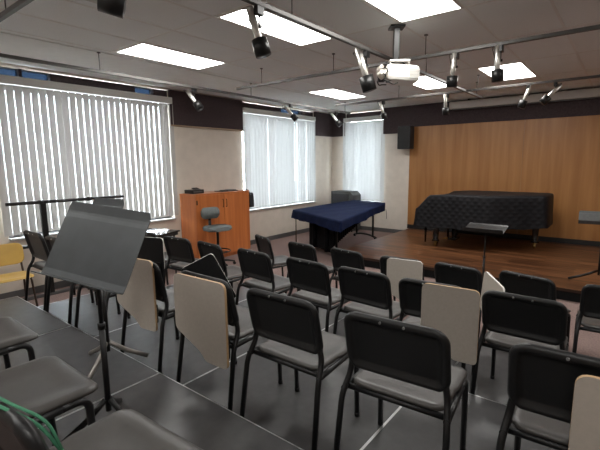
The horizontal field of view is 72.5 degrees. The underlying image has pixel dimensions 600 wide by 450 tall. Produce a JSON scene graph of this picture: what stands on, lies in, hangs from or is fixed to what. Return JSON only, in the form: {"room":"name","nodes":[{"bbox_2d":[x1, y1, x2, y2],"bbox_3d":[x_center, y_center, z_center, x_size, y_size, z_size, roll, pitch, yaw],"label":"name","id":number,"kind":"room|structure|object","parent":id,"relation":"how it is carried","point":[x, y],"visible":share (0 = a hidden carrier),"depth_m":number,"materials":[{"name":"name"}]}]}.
{"room":"music room","nodes":[
{"label":"music room","id":0,"kind":"room"},
{"bbox_2d":[0,62,331,293],"bbox_3d":[-3.166,-0.714,6.455,0.250,3.100,13.250,6,11,38],"label":"wall","id":1,"kind":"structure","parent":0,"point":[206,159],"depth_m":8.03,"materials":[{"name":"beige paint"}]},
{"bbox_2d":[0,67,175,240],"bbox_3d":[-3.138,-1.075,6.330,0.215,2.270,2.580,6,11,38],"label":"window","id":2,"kind":"structure","parent":1,"relation":"in","point":[3,70],"depth_m":6.00,"materials":[{"name":"grey"}]},
{"bbox_2d":[0,74,178,236],"bbox_3d":[-3.062,-1.033,6.275,0.075,2.071,2.697,6,11,38],"label":"vertical blind","id":3,"kind":"object","parent":2,"relation":"attached to","point":[23,86],"visible":0.84,"depth_m":5.99,"materials":[{"name":"grey"}]},
{"bbox_2d":[0,228,308,299],"bbox_3d":[-3.031,0.777,6.619,0.018,0.100,12.700,6,11,38],"label":"baseboard","id":4,"kind":"structure","parent":1,"relation":"attached to","point":[60,284],"depth_m":5.97,"materials":[{"name":"grey"}]},
{"bbox_2d":[171,125,243,130],"bbox_3d":[-1.738,-1.863,7.877,0.045,0.025,1.750,6,11,38],"label":"trim","id":5,"kind":"structure","parent":1,"relation":"attached to","point":[171,125],"depth_m":7.79,"materials":[{"name":"brown"}]},
{"bbox_2d":[168,89,332,136],"bbox_3d":[-3.050,-1.908,6.203,0.035,0.594,12.700,6,11,38],"label":"wall band","id":6,"kind":"object","parent":1,"relation":"attached to","point":[217,112],"visible":0.93,"depth_m":7.90,"materials":[{"name":"black paint"}]},
{"bbox_2d":[242,102,315,210],"bbox_3d":[-0.468,-1.590,9.667,0.215,2.310,2.530,6,11,38],"label":"window","id":7,"kind":"structure","parent":1,"relation":"in","point":[246,105],"depth_m":9.40,"materials":[{"name":"grey metal"}]},
{"bbox_2d":[243,107,315,208],"bbox_3d":[-0.391,-1.538,9.614,0.075,2.132,2.547,6,11,38],"label":"vertical blind","id":8,"kind":"object","parent":7,"relation":"attached to","point":[271,140],"visible":0.95,"depth_m":9.48,"materials":[{"name":"grey fabric"}]},
{"bbox_2d":[0,0,599,108],"bbox_3d":[1.084,-1.840,2.904,11.185,0.120,13.300,6,11,38],"label":"ceiling","id":9,"kind":"structure","parent":0,"point":[504,18],"depth_m":4.34,"materials":[{"name":"tile"}]},
{"bbox_2d":[0,0,33,21],"bbox_3d":[0.104,-1.378,1.193,8.340,0.235,0.040,6,11,38],"label":"track","id":10,"kind":"object","parent":9,"relation":"hanging from","point":[19,4],"visible":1,"depth_m":2.84,"materials":[{"name":"grey metal"}]},
{"bbox_2d":[86,0,126,18],"bbox_3d":[-1.195,-1.280,2.234,0.459,0.248,0.129,-3,9,-18],"label":"track spotlight","id":11,"kind":"object","parent":10,"relation":"hanging from","point":[116,8],"visible":1,"depth_m":2.25,"materials":[{"name":"black metal"}]},
{"bbox_2d":[115,42,226,69],"bbox_3d":[-1.568,-2.083,5.092,0.581,0.010,1.216,6,11,38],"label":"recessed light","id":12,"kind":"object","parent":9,"relation":"in","point":[142,50],"visible":1,"depth_m":5.02,"materials":[{"name":"white plastic"}]},
{"bbox_2d":[0,52,349,113],"bbox_3d":[-1.708,-2.038,5.624,0.040,0.235,9.100,6,11,38],"label":"track","id":13,"kind":"object","parent":9,"relation":"hanging from","point":[2,55],"visible":1,"depth_m":5.21,"materials":[{"name":"grey metal"}]},
{"bbox_2d":[183,88,203,111],"bbox_3d":[-1.532,-1.798,5.893,0.307,0.324,0.112,3,9,20],"label":"track spotlight","id":14,"kind":"object","parent":13,"relation":"hanging from","point":[197,104],"visible":1,"depth_m":5.87,"materials":[{"name":"black metal"}]},
{"bbox_2d":[282,104,298,121],"bbox_3d":[-0.180,-2.072,7.582,0.322,0.318,0.112,2,9,18],"label":"track spotlight","id":15,"kind":"object","parent":13,"relation":"hanging from","point":[294,117],"visible":1,"depth_m":7.55,"materials":[{"name":"black metal"}]},
{"bbox_2d":[330,112,341,126],"bbox_3d":[0.763,-2.258,8.759,0.307,0.324,0.112,3,9,20],"label":"track spotlight","id":16,"kind":"object","parent":13,"relation":"hanging from","point":[338,122],"visible":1,"depth_m":8.73,"materials":[{"name":"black metal"}]},
{"bbox_2d":[0,32,377,112],"bbox_3d":[-2.516,-2.172,5.733,1.405,0.009,12.700,6,11,38],"label":"soffit","id":17,"kind":"structure","parent":9,"relation":"attached to","point":[11,44],"depth_m":5.85,"materials":[{"name":"white paint"}]},
{"bbox_2d":[217,5,333,45],"bbox_3d":[-0.195,-1.931,4.017,0.451,0.010,1.216,6,11,38],"label":"recessed light","id":18,"kind":"object","parent":9,"relation":"in","point":[273,25],"visible":0.8,"depth_m":4.00,"materials":[{"name":"white plastic"}]},
{"bbox_2d":[0,0,599,107],"bbox_3d":[1.639,-1.722,2.478,9.170,0.014,12.700,6,11,38],"label":"grid","id":19,"kind":"object","parent":9,"relation":"attached to","point":[362,1],"visible":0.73,"depth_m":4.45,"materials":[{"name":"white metal"}]},
{"bbox_2d":[308,88,366,99],"bbox_3d":[0.748,-2.547,7.985,0.581,0.010,1.206,6,11,38],"label":"recessed light","id":20,"kind":"object","parent":9,"relation":"in","point":[334,93],"visible":1,"depth_m":7.96,"materials":[{"name":"white plastic"}]},
{"bbox_2d":[242,0,482,98],"bbox_3d":[1.127,-1.901,4.558,0.040,0.235,6.570,6,11,38],"label":"track","id":21,"kind":"object","parent":9,"relation":"hanging from","point":[267,7],"visible":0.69,"depth_m":3.44,"materials":[{"name":"grey metal"}]},
{"bbox_2d":[242,5,270,58],"bbox_3d":[-0.300,-1.336,2.837,0.199,0.345,0.111,1,9,10],"label":"track spotlight","id":22,"kind":"object","parent":21,"relation":"hanging from","point":[260,44],"visible":1,"depth_m":2.81,"materials":[{"name":"black metal"}]},
{"bbox_2d":[353,48,376,92],"bbox_3d":[0.646,-1.515,4.005,0.214,0.432,0.159,6,11,38],"label":"track spotlight","id":23,"kind":"object","parent":21,"relation":"hanging from","point":[367,82],"visible":0.97,"depth_m":3.96,"materials":[{"name":"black metal"}]},
{"bbox_2d":[376,24,419,85],"bbox_3d":[0.947,-1.650,4.017,0.411,0.573,0.342,0,9,0],"label":"projector","id":24,"kind":"object","parent":9,"relation":"hanging from","point":[396,72],"visible":1,"depth_m":3.94,"materials":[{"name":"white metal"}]},
{"bbox_2d":[363,0,462,22],"bbox_3d":[0.805,-1.821,3.234,0.581,0.010,1.216,6,11,38],"label":"recessed light","id":25,"kind":"object","parent":9,"relation":"in","point":[402,11],"visible":1,"depth_m":3.51,"materials":[{"name":"white plastic"}]},
{"bbox_2d":[236,24,599,89],"bbox_3d":[2.210,-1.758,3.552,8.000,0.235,0.040,6,11,38],"label":"track","id":26,"kind":"object","parent":9,"relation":"hanging from","point":[593,27],"visible":1,"depth_m":4.11,"materials":[{"name":"grey metal"}]},
{"bbox_2d":[446,52,458,86],"bbox_3d":[1.534,-1.554,4.117,0.113,0.328,0.113,6,11,38],"label":"track spotlight","id":27,"kind":"object","parent":26,"relation":"hanging from","point":[452,80],"visible":1,"depth_m":4.08,"materials":[{"name":"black metal"}]},
{"bbox_2d":[491,45,503,82],"bbox_3d":[1.866,-1.517,3.852,0.112,0.327,0.111,6,11,38],"label":"track spotlight","id":28,"kind":"object","parent":26,"relation":"hanging from","point":[497,75],"visible":1,"depth_m":3.83,"materials":[{"name":"black metal"}]},
{"bbox_2d":[413,76,445,89],"bbox_3d":[2.148,-2.392,6.888,0.521,0.010,1.206,6,11,38],"label":"recessed light","id":29,"kind":"object","parent":9,"relation":"in","point":[424,82],"visible":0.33,"depth_m":6.94,"materials":[{"name":"white plastic"}]},
{"bbox_2d":[335,75,599,105],"bbox_3d":[3.787,-2.062,5.442,7.900,0.235,0.040,6,11,38],"label":"track","id":30,"kind":"object","parent":9,"relation":"hanging from","point":[592,76],"visible":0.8,"depth_m":6.25,"materials":[{"name":"grey metal"}]},
{"bbox_2d":[377,101,386,119],"bbox_3d":[1.466,-2.042,7.290,0.195,0.320,0.100,-2,9,-8],"label":"track spotlight","id":31,"kind":"object","parent":30,"relation":"hanging from","point":[383,115],"visible":1,"depth_m":7.26,"materials":[{"name":"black metal"}]},
{"bbox_2d":[442,94,448,114],"bbox_3d":[2.353,-1.941,6.608,0.107,0.329,0.141,6,11,38],"label":"track spotlight","id":32,"kind":"object","parent":30,"relation":"hanging from","point":[445,111],"visible":1,"depth_m":6.58,"materials":[{"name":"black metal"}]},
{"bbox_2d":[517,85,531,108],"bbox_3d":[3.233,-1.840,5.893,0.174,0.330,0.106,4,10,25],"label":"track spotlight","id":33,"kind":"object","parent":30,"relation":"hanging from","point":[522,103],"visible":1,"depth_m":5.87,"materials":[{"name":"black metal"}]},
{"bbox_2d":[539,82,561,105],"bbox_3d":[3.482,-1.822,5.686,0.275,0.308,0.106,1,9,13],"label":"track spotlight","id":34,"kind":"object","parent":30,"relation":"hanging from","point":[545,99],"visible":1,"depth_m":5.66,"materials":[{"name":"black metal"}]},
{"bbox_2d":[477,62,536,79],"bbox_3d":[3.121,-2.285,6.127,0.581,0.010,1.206,6,11,38],"label":"recessed light","id":35,"kind":"object","parent":9,"relation":"in","point":[517,70],"visible":0.76,"depth_m":6.00,"materials":[{"name":"white plastic"}]},
{"bbox_2d":[448,87,599,109],"bbox_3d":[5.497,-2.387,7.303,5.620,0.209,0.195,6,11,38],"label":"projection screen","id":36,"kind":"object","parent":9,"relation":"attached to","point":[590,93],"visible":0.84,"depth_m":8.08,"materials":[{"name":"grey"}]},
{"bbox_2d":[20,229,599,357],"bbox_3d":[1.114,1.333,3.389,11.185,0.100,13.300,6,11,38],"label":"floor","id":37,"kind":"structure","parent":0,"point":[588,344],"depth_m":6.51,"materials":[{"name":"carpet"}]},
{"bbox_2d":[0,243,37,306],"bbox_3d":[-3.556,0.666,5.021,0.470,0.817,0.440,7,11,40],"label":"chair","id":38,"kind":"object","parent":37,"relation":"on","point":[11,253],"visible":0.89,"depth_m":5.13,"materials":[{"name":"yellow wood"}]},
{"bbox_2d":[0,296,71,335],"bbox_3d":[-2.747,1.087,3.320,1.258,0.480,1.223,6,11,38],"label":"platform","id":39,"kind":"object","parent":37,"relation":"on","point":[31,316],"visible":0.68,"depth_m":3.59,"materials":[{"name":"silver metal"}]},
{"bbox_2d":[5,195,123,300],"bbox_3d":[-3.206,0.278,5.852,0.430,1.322,1.560,6,11,38],"label":"rack","id":40,"kind":"object","parent":37,"relation":"on","point":[42,203],"visible":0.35,"depth_m":5.55,"materials":[{"name":"black metal"}]},
{"bbox_2d":[0,326,159,427],"bbox_3d":[-1.759,1.196,2.546,1.258,0.480,1.223,6,11,38],"label":"platform","id":41,"kind":"object","parent":37,"relation":"on","point":[70,344],"visible":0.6,"depth_m":2.79,"materials":[{"name":"silver metal"}]},
{"bbox_2d":[0,317,38,368],"bbox_3d":[-1.663,0.619,2.033,0.536,0.813,0.537,6,11,38],"label":"chair","id":42,"kind":"object","parent":41,"relation":"on","point":[14,335],"visible":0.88,"depth_m":2.09,"materials":[{"name":"black plastic"}]},
{"bbox_2d":[87,198,148,378],"bbox_3d":[-1.254,0.386,2.556,0.466,1.102,0.384,0,9,5],"label":"music stand","id":43,"kind":"object","parent":41,"relation":"on","point":[117,203],"visible":0.49,"depth_m":2.63,"materials":[{"name":"black metal"}]},
{"bbox_2d":[38,292,137,336],"bbox_3d":[-1.987,1.014,4.281,1.258,0.320,1.223,6,11,38],"label":"platform","id":44,"kind":"object","parent":37,"relation":"on","point":[88,311],"visible":0.11,"depth_m":4.07,"materials":[{"name":"silver metal"}]},
{"bbox_2d":[23,230,94,310],"bbox_3d":[-2.546,0.443,4.300,0.536,0.813,0.537,6,11,38],"label":"chair","id":45,"kind":"object","parent":44,"relation":"on","point":[36,243],"visible":0.61,"depth_m":4.18,"materials":[{"name":"black plastic"}]},
{"bbox_2d":[45,236,120,324],"bbox_3d":[-2.115,0.490,3.962,0.536,0.813,0.537,6,11,38],"label":"chair","id":46,"kind":"object","parent":44,"relation":"on","point":[49,240],"visible":0.19,"depth_m":3.88,"materials":[{"name":"black plastic"}]},
{"bbox_2d":[74,285,130,327],"bbox_3d":[-1.621,0.545,3.575,0.536,0.813,0.537,6,11,38],"label":"chair","id":47,"kind":"object","parent":44,"relation":"on","point":[108,295],"visible":0.06,"depth_m":3.57,"materials":[{"name":"black plastic"}]},
{"bbox_2d":[88,228,179,289],"bbox_3d":[-2.533,0.510,6.215,0.840,0.740,1.200,3,9,22],"label":"folding table","id":48,"kind":"object","parent":37,"relation":"on","point":[160,233],"visible":0.21,"depth_m":6.42,"materials":[{"name":"grey"}]},
{"bbox_2d":[38,373,302,449],"bbox_3d":[-0.771,1.304,1.772,1.258,0.480,1.223,6,11,38],"label":"platform","id":49,"kind":"object","parent":37,"relation":"on","point":[201,421],"visible":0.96,"depth_m":2.13,"materials":[{"name":"silver metal"}]},
{"bbox_2d":[0,356,97,445],"bbox_3d":[-1.119,0.688,1.550,0.536,0.813,0.537,6,11,38],"label":"chair","id":50,"kind":"object","parent":49,"relation":"on","point":[49,387],"visible":0.88,"depth_m":1.60,"materials":[{"name":"grey leather"}]},
{"bbox_2d":[31,201,150,440],"bbox_3d":[-0.902,0.462,1.933,0.532,1.133,0.397,3,10,24],"label":"music stand","id":51,"kind":"object","parent":49,"relation":"on","point":[98,247],"visible":0.81,"depth_m":1.85,"materials":[{"name":"black metal"}]},
{"bbox_2d":[0,401,202,449],"bbox_3d":[-0.587,0.745,1.143,0.536,0.813,0.537,6,11,35],"label":"chair","id":52,"kind":"object","parent":49,"relation":"on","point":[124,429],"visible":0.98,"depth_m":1.27,"materials":[{"name":"black plastic"}]},
{"bbox_2d":[0,396,63,449],"bbox_3d":[-0.695,0.422,0.901,0.396,0.129,0.051,2,9,17],"label":"lanyard","id":53,"kind":"object","parent":52,"relation":"on","point":[56,442],"visible":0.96,"depth_m":0.86,"materials":[{"name":"green fabric"}]},
{"bbox_2d":[95,312,268,384],"bbox_3d":[-0.998,1.122,3.507,1.258,0.320,1.223,6,11,38],"label":"platform","id":54,"kind":"object","parent":37,"relation":"on","point":[194,365],"visible":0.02,"depth_m":3.27,"materials":[{"name":"silver metal"}]},
{"bbox_2d":[117,258,179,372],"bbox_3d":[-1.013,0.606,3.098,0.546,0.825,0.555,6,11,38],"label":"chair","id":55,"kind":"object","parent":54,"relation":"on","point":[145,297],"visible":0.64,"depth_m":2.84,"materials":[{"name":"black plastic"}]},
{"bbox_2d":[165,280,248,301],"bbox_3d":[-1.232,0.942,5.234,1.258,0.160,1.203,6,11,38],"label":"platform","id":56,"kind":"object","parent":37,"relation":"on","point":[243,290],"visible":0.06,"depth_m":5.33,"materials":[{"name":"silver metal"}]},
{"bbox_2d":[137,232,178,284],"bbox_3d":[-1.750,0.466,5.158,0.636,0.813,0.637,6,11,36],"label":"chair","id":57,"kind":"object","parent":56,"relation":"on","point":[152,248],"visible":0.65,"depth_m":4.86,"materials":[{"name":"black plastic"}]},
{"bbox_2d":[163,236,198,284],"bbox_3d":[-1.280,0.511,4.833,0.536,0.813,0.537,6,11,35],"label":"chair","id":58,"kind":"object","parent":56,"relation":"on","point":[177,249],"visible":0.68,"depth_m":4.69,"materials":[{"name":"black plastic"}]},
{"bbox_2d":[179,190,249,258],"bbox_3d":[-1.591,-0.015,7.908,0.497,1.250,1.320,6,11,38],"label":"storage cabinet","id":59,"kind":"object","parent":37,"relation":"on","point":[233,206],"visible":0.87,"depth_m":7.67,"materials":[{"name":"brown wood"}]},
{"bbox_2d":[184,187,203,193],"bbox_3d":[-1.928,-0.626,7.460,0.223,0.100,0.270,6,11,38],"label":"electronic device","id":60,"kind":"object","parent":59,"relation":"on","point":[196,190],"visible":0.97,"depth_m":7.40,"materials":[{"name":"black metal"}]},
{"bbox_2d":[214,189,237,191],"bbox_3d":[-1.435,-0.678,8.014,0.267,0.025,0.420,5,10,32],"label":"folder","id":61,"kind":"object","parent":59,"relation":"on","point":[225,190],"visible":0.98,"depth_m":7.92,"materials":[{"name":"grey plastic"}]},
{"bbox_2d":[244,189,253,206],"bbox_3d":[-1.055,-0.547,8.310,0.175,0.365,0.160,6,11,38],"label":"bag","id":62,"kind":"object","parent":59,"relation":"hanging from","point":[251,197],"visible":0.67,"depth_m":8.28,"materials":[{"name":"black fabric"}]},
{"bbox_2d":[201,207,235,265],"bbox_3d":[-1.430,0.217,7.141,0.595,1.019,0.592,-8,12,-41],"label":"stool","id":63,"kind":"object","parent":37,"relation":"on","point":[209,213],"visible":0.76,"depth_m":7.16,"materials":[{"name":"grey fabric"}]},
{"bbox_2d":[255,234,297,290],"bbox_3d":[-0.338,0.534,5.687,0.537,0.813,0.536,-5,10,-29],"label":"chair","id":64,"kind":"object","parent":37,"relation":"on","point":[263,243],"visible":0.68,"depth_m":5.56,"materials":[{"name":"black plastic"}]},
{"bbox_2d":[184,353,400,449],"bbox_3d":[-0.010,1.231,2.733,1.258,0.320,1.223,6,11,38],"label":"platform","id":65,"kind":"object","parent":37,"relation":"on","point":[287,413],"visible":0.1,"depth_m":2.53,"materials":[{"name":"silver metal"}]},
{"bbox_2d":[173,270,282,410],"bbox_3d":[-0.459,0.672,2.663,0.553,0.815,0.567,6,11,38],"label":"chair","id":66,"kind":"object","parent":65,"relation":"on","point":[207,314],"visible":0.92,"depth_m":2.38,"materials":[{"name":"black plastic"}]},
{"bbox_2d":[239,288,359,449],"bbox_3d":[0.015,0.725,2.294,0.536,0.813,0.537,6,11,37],"label":"chair","id":67,"kind":"object","parent":65,"relation":"on","point":[297,341],"visible":0.89,"depth_m":2.15,"materials":[{"name":"black plastic"}]},
{"bbox_2d":[238,291,346,329],"bbox_3d":[-0.244,1.050,4.460,1.258,0.160,1.203,6,11,38],"label":"platform","id":68,"kind":"object","parent":37,"relation":"on","point":[322,312],"visible":0.02,"depth_m":4.43,"materials":[{"name":"silver metal"}]},
{"bbox_2d":[182,241,253,297],"bbox_3d":[-0.854,0.593,4.272,0.874,0.813,0.749,-9,12,-43],"label":"chair","id":69,"kind":"object","parent":68,"relation":"on","point":[212,263],"visible":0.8,"depth_m":4.12,"materials":[{"name":"black plastic"}]},
{"bbox_2d":[235,248,300,304],"bbox_3d":[-0.311,0.618,4.075,0.536,0.813,0.537,8,12,43],"label":"chair","id":70,"kind":"object","parent":68,"relation":"on","point":[257,265],"visible":0.9,"depth_m":3.95,"materials":[{"name":"black plastic"}]},
{"bbox_2d":[285,241,337,293],"bbox_3d":[0.155,0.600,5.222,0.537,0.813,0.536,-9,12,-44],"label":"chair","id":71,"kind":"object","parent":37,"relation":"on","point":[297,250],"visible":0.42,"depth_m":5.08,"materials":[{"name":"black plastic"}]},
{"bbox_2d":[291,200,386,252],"bbox_3d":[0.920,0.055,8.558,1.836,0.869,3.127,6,11,38],"label":"covered table","id":72,"kind":"object","parent":37,"relation":"on","point":[328,223],"visible":1,"depth_m":8.10,"materials":[{"name":"blue fabric"}]},
{"bbox_2d":[331,190,360,231],"bbox_3d":[1.208,-0.378,10.802,0.660,1.040,0.415,6,11,38],"label":"equipment case","id":73,"kind":"object","parent":37,"relation":"on","point":[339,195],"visible":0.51,"depth_m":10.60,"materials":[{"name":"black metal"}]},
{"bbox_2d":[330,247,364,301],"bbox_3d":[0.665,0.656,4.824,0.537,0.813,0.536,-9,12,-43],"label":"chair","id":74,"kind":"object","parent":37,"relation":"on","point":[340,257],"visible":0.44,"depth_m":4.68,"materials":[{"name":"black plastic"}]},
{"bbox_2d":[322,318,457,365],"bbox_3d":[0.744,1.159,3.686,1.258,0.160,1.203,6,11,38],"label":"platform","id":75,"kind":"object","parent":37,"relation":"on","point":[340,326],"visible":0.02,"depth_m":4.01,"materials":[{"name":"silver metal"}]},
{"bbox_2d":[286,257,348,331],"bbox_3d":[0.184,0.673,3.687,0.536,0.813,0.537,7,12,42],"label":"chair","id":76,"kind":"object","parent":75,"relation":"on","point":[312,277],"visible":0.87,"depth_m":3.53,"materials":[{"name":"black plastic"}]},
{"bbox_2d":[333,266,406,333],"bbox_3d":[0.612,0.720,3.352,0.536,0.813,0.537,7,12,41],"label":"chair","id":77,"kind":"object","parent":75,"relation":"on","point":[370,292],"visible":0.82,"depth_m":3.21,"materials":[{"name":"black plastic"}]},
{"bbox_2d":[398,278,479,374],"bbox_3d":[1.044,0.766,3.016,0.597,0.815,0.537,6,11,35],"label":"chair","id":78,"kind":"object","parent":75,"relation":"on","point":[453,310],"visible":0.91,"depth_m":2.72,"materials":[{"name":"black plastic"}]},
{"bbox_2d":[380,255,423,300],"bbox_3d":[1.155,0.711,4.438,0.536,0.813,0.540,6,11,35],"label":"chair","id":79,"kind":"object","parent":37,"relation":"on","point":[395,269],"visible":0.49,"depth_m":4.18,"materials":[{"name":"black plastic"}]},
{"bbox_2d":[362,393,555,449],"bbox_3d":[0.978,1.340,1.959,1.258,0.320,1.223,6,11,38],"label":"platform","id":80,"kind":"object","parent":37,"relation":"on","point":[407,429],"visible":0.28,"depth_m":2.25,"materials":[{"name":"silver metal"}]},
{"bbox_2d":[333,312,468,449],"bbox_3d":[0.506,0.773,1.948,0.536,0.813,0.537,5,10,34],"label":"chair","id":81,"kind":"object","parent":80,"relation":"on","point":[404,364],"visible":1,"depth_m":1.79,"materials":[{"name":"black plastic"}]},
{"bbox_2d":[496,343,599,449],"bbox_3d":[1.135,0.824,1.582,0.643,0.813,0.542,6,11,35],"label":"chair","id":82,"kind":"object","parent":80,"relation":"on","point":[554,394],"visible":1,"depth_m":1.50,"materials":[{"name":"black plastic"}]},
{"bbox_2d":[434,262,504,340],"bbox_3d":[1.660,0.783,3.915,0.741,0.817,0.812,-8,12,-42],"label":"chair","id":83,"kind":"object","parent":37,"relation":"on","point":[445,273],"visible":0.44,"depth_m":3.85,"materials":[{"name":"black plastic"}]},
{"bbox_2d":[345,228,599,302],"bbox_3d":[4.883,0.730,6.241,8.280,0.160,3.384,6,11,38],"label":"stage","id":84,"kind":"object","parent":37,"relation":"on","point":[556,262],"visible":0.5,"depth_m":7.15,"materials":[{"name":"brown wood"}]},
{"bbox_2d":[424,227,448,242],"bbox_3d":[2.857,0.072,8.518,0.306,0.490,0.720,6,11,38],"label":"piano bench","id":85,"kind":"object","parent":84,"relation":"on","point":[425,234],"visible":0.12,"depth_m":8.37,"materials":[{"name":"black"}]},
{"bbox_2d":[413,190,553,247],"bbox_3d":[3.562,-0.114,7.946,2.198,1.015,1.575,6,11,38],"label":"grand piano","id":86,"kind":"object","parent":84,"relation":"on","point":[455,210],"visible":1,"depth_m":7.35,"materials":[{"name":"black fabric"}]},
{"bbox_2d":[568,211,599,278],"bbox_3d":[3.990,0.298,5.471,0.621,0.939,0.596,5,10,34],"label":"music stand","id":87,"kind":"object","parent":84,"relation":"on","point":[585,217],"visible":1,"depth_m":5.47,"materials":[{"name":"black metal"}]},
{"bbox_2d":[455,346,508,404],"bbox_3d":[1.733,1.268,2.912,1.258,0.160,1.203,6,11,38],"label":"platform","id":88,"kind":"object","parent":37,"relation":"on","point":[495,389],"visible":0.02,"depth_m":3.13,"materials":[{"name":"silver metal"}]},
{"bbox_2d":[470,290,568,394],"bbox_3d":[1.492,0.807,2.726,0.536,0.813,0.537,6,11,37],"label":"chair","id":89,"kind":"object","parent":88,"relation":"on","point":[510,319],"visible":0.85,"depth_m":2.58,"materials":[{"name":"black plastic"}]},
{"bbox_2d":[462,222,507,281],"bbox_3d":[2.441,0.473,5.464,0.500,0.942,0.412,7,11,39],"label":"music stand","id":90,"kind":"object","parent":37,"relation":"on","point":[475,227],"visible":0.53,"depth_m":5.43,"materials":[{"name":"black metal"}]},
{"bbox_2d":[499,270,570,341],"bbox_3d":[2.123,0.809,3.733,0.537,0.813,0.536,-7,11,-37],"label":"chair","id":91,"kind":"object","parent":37,"relation":"on","point":[513,282],"visible":0.38,"depth_m":3.58,"materials":[{"name":"black plastic"}]},
{"bbox_2d":[572,284,599,352],"bbox_3d":[2.577,0.857,3.389,0.536,0.813,0.537,5,10,32],"label":"chair","id":92,"kind":"object","parent":37,"relation":"on","point":[588,315],"visible":0.97,"depth_m":3.32,"materials":[{"name":"black plastic"}]},
{"bbox_2d":[332,109,524,239],"bbox_3d":[5.213,-1.042,8.085,10.835,3.100,0.250,6,11,38],"label":"wall","id":93,"kind":"structure","parent":0,"point":[396,167],"depth_m":10.27,"materials":[{"name":"beige paint"}]},
{"bbox_2d":[346,111,381,202],"bbox_3d":[1.693,-1.767,10.697,1.110,2.310,0.210,6,11,38],"label":"window","id":94,"kind":"structure","parent":93,"relation":"in","point":[374,113],"depth_m":10.54,"materials":[{"name":"grey"}]},
{"bbox_2d":[343,115,384,200],"bbox_3d":[1.634,-1.713,10.630,1.225,2.130,0.075,6,11,38],"label":"vertical blind","id":95,"kind":"object","parent":94,"relation":"attached to","point":[363,141],"visible":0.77,"depth_m":10.59,"materials":[{"name":"grey fabric"}]},
{"bbox_2d":[360,226,401,232],"bbox_3d":[1.778,0.086,10.844,2.217,0.100,0.018,6,11,38],"label":"baseboard","id":96,"kind":"structure","parent":93,"relation":"attached to","point":[361,227],"depth_m":10.59,"materials":[{"name":"grey"}]},
{"bbox_2d":[407,120,524,233],"bbox_3d":[3.603,-1.074,9.188,2.436,2.340,0.030,6,11,38],"label":"wall panel","id":97,"kind":"object","parent":93,"relation":"attached to","point":[483,156],"visible":0.79,"depth_m":9.06,"materials":[{"name":"brown wood"}]},
{"bbox_2d":[397,126,413,148],"bbox_3d":[2.513,-2.064,9.676,0.320,0.530,0.313,6,11,38],"label":"wall speaker","id":98,"kind":"object","parent":97,"relation":"attached to","point":[405,139],"visible":1,"depth_m":9.55,"materials":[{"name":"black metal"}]},
{"bbox_2d":[398,127,409,147],"bbox_3d":[2.419,-2.045,9.558,0.280,0.480,0.008,6,11,38],"label":"grille","id":99,"kind":"object","parent":98,"relation":"attached to","point":[403,132],"depth_m":9.55,"materials":[{"name":"black metal"}]},
{"bbox_2d":[332,87,599,136],"bbox_3d":[5.029,-2.254,7.855,10.550,0.629,0.035,6,11,38],"label":"wall band","id":100,"kind":"object","parent":93,"relation":"attached to","point":[422,114],"visible":0.67,"depth_m":8.83,"materials":[{"name":"black paint"}]},
{"bbox_2d":[407,224,599,246],"bbox_3d":[5.924,0.387,7.562,8.330,0.100,0.034,6,11,38],"label":"baseboard","id":101,"kind":"structure","parent":93,"relation":"attached to","point":[505,235],"depth_m":8.50,"materials":[{"name":"black"}]},
{"bbox_2d":[517,115,599,240],"bbox_3d":[5.517,-0.863,7.690,2.436,2.340,0.030,6,11,38],"label":"wall panel","id":102,"kind":"object","parent":93,"relation":"attached to","point":[561,158],"visible":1,"depth_m":7.94,"materials":[{"name":"brown wood"}]},
{"label":"outside","id":103,"kind":"structure","parent":0,"visible":0},
{"bbox_2d":[8,180,297,229],"bbox_3d":[-0.799,1.259,7.297,70.000,0.100,70.000,6,11,38],"label":"ground","id":104,"kind":"structure","parent":103,"point":[244,180],"depth_m":27.72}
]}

